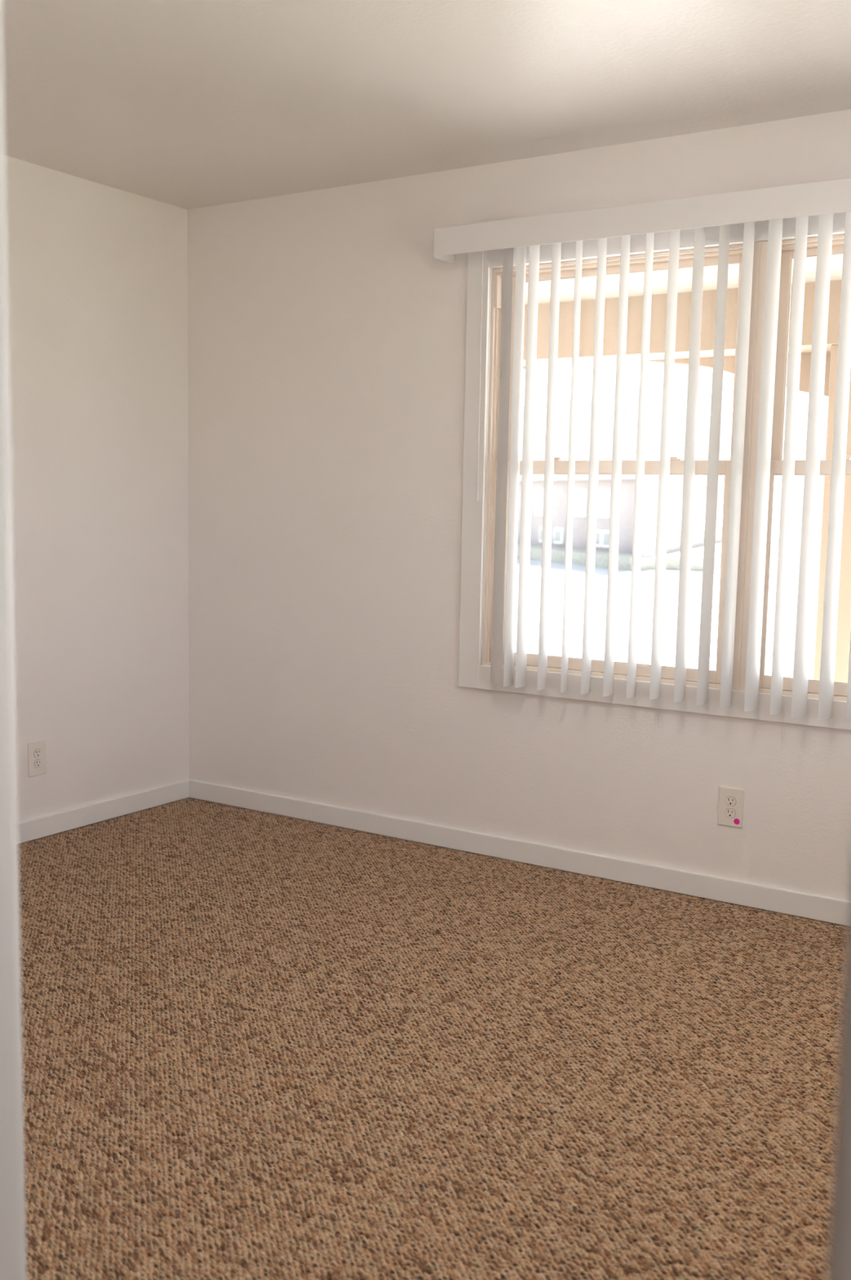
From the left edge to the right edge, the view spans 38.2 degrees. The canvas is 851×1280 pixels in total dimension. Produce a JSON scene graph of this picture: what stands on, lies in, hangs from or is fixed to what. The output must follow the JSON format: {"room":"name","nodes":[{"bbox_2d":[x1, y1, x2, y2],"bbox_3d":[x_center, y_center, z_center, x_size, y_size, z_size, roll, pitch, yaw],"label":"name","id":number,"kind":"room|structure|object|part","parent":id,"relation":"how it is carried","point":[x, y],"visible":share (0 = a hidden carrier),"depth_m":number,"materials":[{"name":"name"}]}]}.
{"room":"empty bedroom","nodes":[
{"label":"empty bedroom","id":0,"kind":"room"},
{"bbox_2d":[4,155,189,822],"bbox_3d":[-1.856,-0.418,3.907,0.120,2.440,3.330,5,8,32],"label":"wall","id":1,"kind":"structure","parent":0,"point":[97,273],"depth_m":4.71,"materials":[{"name":"white paint"}]},
{"bbox_2d":[27,739,46,777],"bbox_3d":[-1.442,0.439,4.559,0.009,0.127,0.082,5,8,32],"label":"wall outlet","id":2,"kind":"object","parent":1,"relation":"attached to","point":[37,751],"visible":1,"depth_m":4.55,"materials":[{"name":"white plastic"}]},
{"bbox_2d":[33,748,41,757],"bbox_3d":[-1.439,0.420,4.555,0.003,0.030,0.036,5,8,32],"label":"receptacle","id":3,"kind":"object","parent":2,"relation":"attached to","point":[37,752],"depth_m":4.55,"materials":[{"name":"white plastic"}]},
{"bbox_2d":[34,759,41,768],"bbox_3d":[-1.440,0.459,4.560,0.003,0.030,0.036,5,8,32],"label":"receptacle","id":4,"kind":"object","parent":2,"relation":"attached to","point":[37,762],"depth_m":4.56,"materials":[{"name":"white plastic"}]},
{"bbox_2d":[17,778,190,844],"bbox_3d":[-1.832,0.761,3.985,0.015,0.079,3.050,5,8,32],"label":"baseboard","id":5,"kind":"structure","parent":1,"relation":"attached to","point":[40,827],"depth_m":4.83,"materials":[{"name":"white paint"}]},
{"bbox_2d":[2,0,850,209],"bbox_3d":[-0.147,-1.393,1.484,5.440,0.100,5.380,5,8,32],"label":"ceiling","id":6,"kind":"structure","parent":0,"point":[188,104],"depth_m":3.41,"materials":[{"name":"white paint"}]},
{"bbox_2d":[17,797,848,1279],"bbox_3d":[-0.315,0.941,2.990,3.660,0.001,3.110,5,8,32],"label":"floor","id":7,"kind":"structure","parent":0,"point":[256,1045],"depth_m":2.79,"materials":[{"name":"carpet"}]},
{"bbox_2d":[187,109,850,900],"bbox_3d":[0.640,-0.403,4.191,3.780,2.440,0.160,5,8,32],"label":"wall","id":8,"kind":"structure","parent":0,"point":[326,331],"depth_m":4.56,"materials":[{"name":"white paint"}]},
{"bbox_2d":[189,779,850,926],"bbox_3d":[0.527,0.773,4.277,3.645,0.079,0.015,5,8,32],"label":"baseboard","id":9,"kind":"structure","parent":8,"relation":"attached to","point":[795,903],"depth_m":4.33,"materials":[{"name":"white paint"}]},
{"bbox_2d":[458,212,850,730],"bbox_3d":[1.051,-0.536,3.900,2.068,1.562,0.173,5,8,32],"label":"window","id":10,"kind":"structure","parent":8,"relation":"in","point":[478,517],"depth_m":4.05,"materials":[{"name":"white paint"}]},
{"bbox_3d":[0.618,-0.247,4.174,0.896,0.718,0.025,5,8,32],"label":"sash","id":11,"kind":"part","parent":10,"relation":"part of","materials":[{"name":"glass"}]},
{"bbox_3d":[0.632,-0.571,4.150,0.920,1.394,0.090,5,8,32],"label":"frame","id":12,"kind":"part","parent":10,"relation":"part of","materials":[{"name":"beige metal"}]},
{"bbox_3d":[0.647,-0.909,4.126,0.896,0.689,0.025,5,8,32],"label":"sash","id":13,"kind":"part","parent":10,"relation":"part of","materials":[{"name":"beige metal"}]},
{"bbox_2d":[433,177,850,723],"bbox_3d":[0.977,-0.560,3.780,2.200,1.566,0.138,5,8,32],"label":"vertical blind","id":14,"kind":"object","parent":10,"relation":"attached to","point":[824,198],"visible":1,"depth_m":3.84,"materials":[{"name":"white plastic"}]},
{"bbox_3d":[1.455,-0.497,3.627,0.920,1.394,0.090,5,8,32],"label":"frame","id":15,"kind":"part","parent":10,"relation":"part of","materials":[{"name":"beige metal"}]},
{"bbox_3d":[1.441,-0.173,3.651,0.896,0.718,0.025,5,8,32],"label":"sash","id":16,"kind":"part","parent":10,"relation":"part of","materials":[{"name":"glass"}]},
{"bbox_3d":[1.470,-0.835,3.603,0.896,0.689,0.025,5,8,32],"label":"sash","id":17,"kind":"part","parent":10,"relation":"part of","materials":[{"name":"beige metal"}]},
{"bbox_2d":[718,786,744,827],"bbox_3d":[0.986,0.539,3.962,0.082,0.127,0.009,5,8,32],"label":"wall outlet","id":18,"kind":"object","parent":8,"relation":"attached to","point":[731,800],"visible":1,"depth_m":3.96,"materials":[{"name":"white plastic"}]},
{"bbox_2d":[724,808,736,817],"bbox_3d":[0.984,0.559,3.962,0.036,0.030,0.001,5,8,32],"label":"receptacle","id":19,"kind":"object","parent":18,"relation":"attached to","point":[729,812],"depth_m":3.96,"materials":[{"name":"white plastic"}]},
{"bbox_2d":[725,796,736,805],"bbox_3d":[0.985,0.520,3.958,0.034,0.028,0.002,5,8,32],"label":"receptacle","id":20,"kind":"object","parent":18,"relation":"attached to","point":[730,801],"depth_m":3.96,"materials":[{"name":"white plastic"}]},
{"bbox_3d":[-0.484,-0.083,1.140,5.200,2.440,0.120,5,8,32],"label":"wall","id":21,"kind":"structure","parent":0,"visible":0},
{"bbox_2d":[0,0,850,1279],"bbox_3d":[-0.087,0.121,0.904,0.938,2.101,0.144,5,8,32],"label":"door frame","id":22,"kind":"structure","parent":21,"relation":"in","point":[12,1203],"depth_m":1.17,"materials":[{"name":"white paint"}]},
{"bbox_3d":[-0.052,0.116,0.960,0.938,2.101,0.012,5,8,32],"label":"casing","id":23,"kind":"part","parent":22,"relation":"part of","materials":[{"name":"white paint"}]},
{"bbox_3d":[-0.123,0.127,0.849,0.938,2.101,0.012,5,8,32],"label":"casing","id":24,"kind":"part","parent":22,"relation":"part of","materials":[{"name":"white paint"}]},
{"label":"outside","id":25,"kind":"structure","parent":0,"visible":0},
{"bbox_3d":[0.979,0.971,5.274,5.800,0.320,1.790,5,8,32],"label":"floor","id":26,"kind":"structure","parent":25,"visible":0},
{"bbox_2d":[813,344,850,682],"bbox_3d":[1.819,-0.218,5.325,0.200,2.063,0.300,5,8,32],"label":"porch column","id":27,"kind":"structure","parent":26,"relation":"on","point":[844,620],"depth_m":5.20,"materials":[{"name":"beige paint"}]},
{"bbox_3d":[-0.339,-0.412,6.696,0.200,2.063,0.300,5,8,32],"label":"porch column","id":28,"kind":"structure","parent":26,"relation":"on","visible":0},
{"bbox_2d":[523,280,842,366],"bbox_3d":[1.328,-1.413,5.486,5.800,0.259,0.240,5,8,32],"label":"beam","id":29,"kind":"structure","parent":28,"relation":"on","point":[659,303],"depth_m":5.55,"materials":[{"name":"beige paint"}]},
{"bbox_2d":[523,351,831,396],"bbox_3d":[0.819,-1.371,5.985,2.404,0.474,0.040,5,8,32],"label":"arch","id":30,"kind":"object","parent":29,"relation":"attached to","point":[806,360],"visible":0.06,"depth_m":5.43,"materials":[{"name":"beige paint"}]},
{"bbox_2d":[524,254,843,304],"bbox_3d":[1.080,-1.542,5.077,5.800,0.078,1.990,5,8,32],"label":"ceiling","id":31,"kind":"structure","parent":29,"relation":"on","point":[660,283],"depth_m":5.23,"materials":[{"name":"beige paint"}]},
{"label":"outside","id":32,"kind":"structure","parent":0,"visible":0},
{"bbox_2d":[514,529,821,679],"bbox_3d":[23.796,-2.815,43.820,120.000,0.120,88.050,5,8,32],"label":"ground","id":33,"kind":"structure","parent":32,"point":[557,577],"depth_m":18.35,"materials":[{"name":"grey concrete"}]},
{"bbox_2d":[517,384,732,555],"bbox_3d":[6.470,-6.732,54.098,15.076,4.730,43.035,3,7,20],"label":"apartment building","id":34,"kind":"structure","parent":33,"relation":"on","point":[655,401],"depth_m":35.59,"materials":[{"name":"brick"}]},
{"bbox_3d":[3.637,-3.265,38.077,0.020,0.340,0.380,-1,7,-21],"label":"pane","id":35,"kind":"part","parent":34,"relation":"part of","materials":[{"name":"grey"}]},
{"bbox_3d":[3.998,-3.155,37.151,0.020,0.340,0.380,-1,7,-21],"label":"pane","id":36,"kind":"part","parent":34,"relation":"part of","materials":[{"name":"grey glass"}]},
{"bbox_3d":[4.864,-2.890,34.929,0.020,0.340,0.380,-1,7,-21],"label":"pane","id":37,"kind":"part","parent":34,"relation":"part of","materials":[{"name":"grey glass"}]},
{"bbox_3d":[5.080,-2.824,34.373,0.020,0.340,0.380,-1,7,-21],"label":"pane","id":38,"kind":"part","parent":34,"relation":"part of","materials":[{"name":"grey glass"}]},
{"bbox_2d":[517,536,779,571],"bbox_3d":[10.211,-3.359,44.417,19.897,0.320,24.182,-1,7,-21],"label":"hedge","id":39,"kind":"object","parent":33,"relation":"on","point":[557,554],"visible":0.21,"depth_m":31.90,"materials":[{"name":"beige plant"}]}
]}

